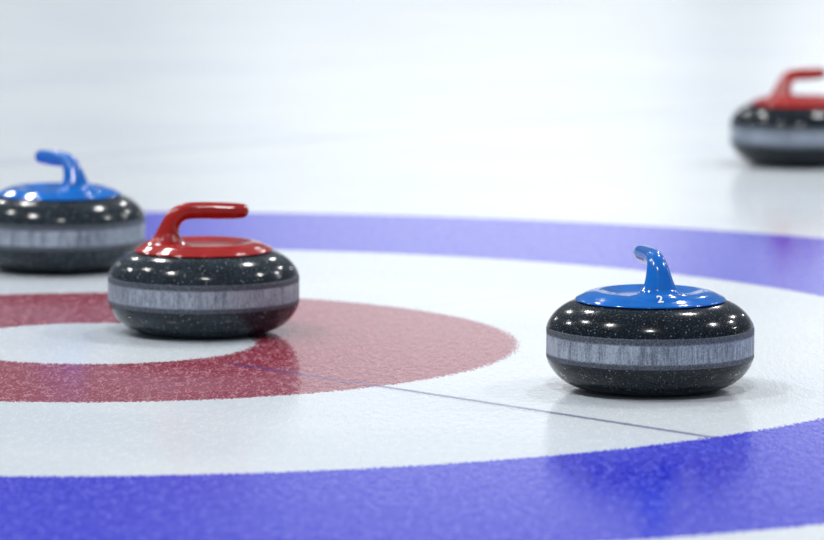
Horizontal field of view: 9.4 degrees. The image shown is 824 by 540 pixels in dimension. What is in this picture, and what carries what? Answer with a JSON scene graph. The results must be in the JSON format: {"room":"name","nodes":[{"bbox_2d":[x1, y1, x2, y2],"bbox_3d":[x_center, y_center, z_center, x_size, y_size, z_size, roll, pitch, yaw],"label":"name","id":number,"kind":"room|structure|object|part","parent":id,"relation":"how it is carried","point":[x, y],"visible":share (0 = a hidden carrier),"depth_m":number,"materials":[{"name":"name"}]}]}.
{"room":"ice rink","nodes":[
{"label":"ice rink","id":0,"kind":"room"},
{"bbox_2d":[0,0,823,539],"bbox_3d":[0.002,-1.372,19.975,120.000,0.001,120.000,0,7,0],"label":"floor","id":1,"kind":"structure","parent":0,"point":[438,179],"depth_m":8.30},
{"bbox_2d":[0,150,145,272],"bbox_3d":[-0.576,-0.099,8.168,0.281,0.192,0.281,1,7,4],"label":"stone","id":2,"kind":"object","parent":1,"relation":"on","point":[74,224],"visible":0.99,"depth_m":8.06,"materials":[{"name":"stone"}]},
{"bbox_3d":[-0.576,-0.130,8.165,0.204,0.013,0.204,-4,8,-34],"label":"handle plate","id":3,"kind":"part","parent":2,"relation":"part of","materials":[{"name":"blue plastic"}]},
{"bbox_2d":[108,202,298,337],"bbox_3d":[-0.306,-0.005,7.365,0.281,0.192,0.281,4,8,30],"label":"stone","id":4,"kind":"object","parent":1,"relation":"on","point":[171,284],"visible":1,"depth_m":7.27,"materials":[{"name":"stone"}]},
{"bbox_3d":[-0.306,-0.036,7.361,0.204,0.013,0.204,0,7,-2],"label":"handle plate","id":5,"kind":"part","parent":4,"relation":"part of","materials":[{"name":"red plastic"}]},
{"bbox_2d":[546,245,753,395],"bbox_3d":[0.323,0.065,6.775,0.281,0.192,0.281,-5,8,-36],"label":"stone","id":6,"kind":"object","parent":1,"relation":"on","point":[658,336],"visible":1,"depth_m":6.67,"materials":[{"name":"stone"}]},
{"bbox_3d":[0.323,0.034,6.771,0.204,0.013,0.204,-1,7,-10],"label":"handle plate","id":7,"kind":"part","parent":6,"relation":"part of","materials":[{"name":"blue plastic"}]},
{"bbox_2d":[730,68,823,166],"bbox_3d":[0.775,-0.307,9.986,0.281,0.192,0.281,5,8,34],"label":"stone","id":8,"kind":"object","parent":1,"relation":"on","point":[781,128],"visible":1,"depth_m":9.88,"materials":[{"name":"stone"}]},
{"bbox_3d":[0.776,-0.338,9.982,0.204,0.013,0.204,-5,9,-40],"label":"handle plate","id":9,"kind":"part","parent":8,"relation":"part of","materials":[{"name":"red plastic"}]}
]}

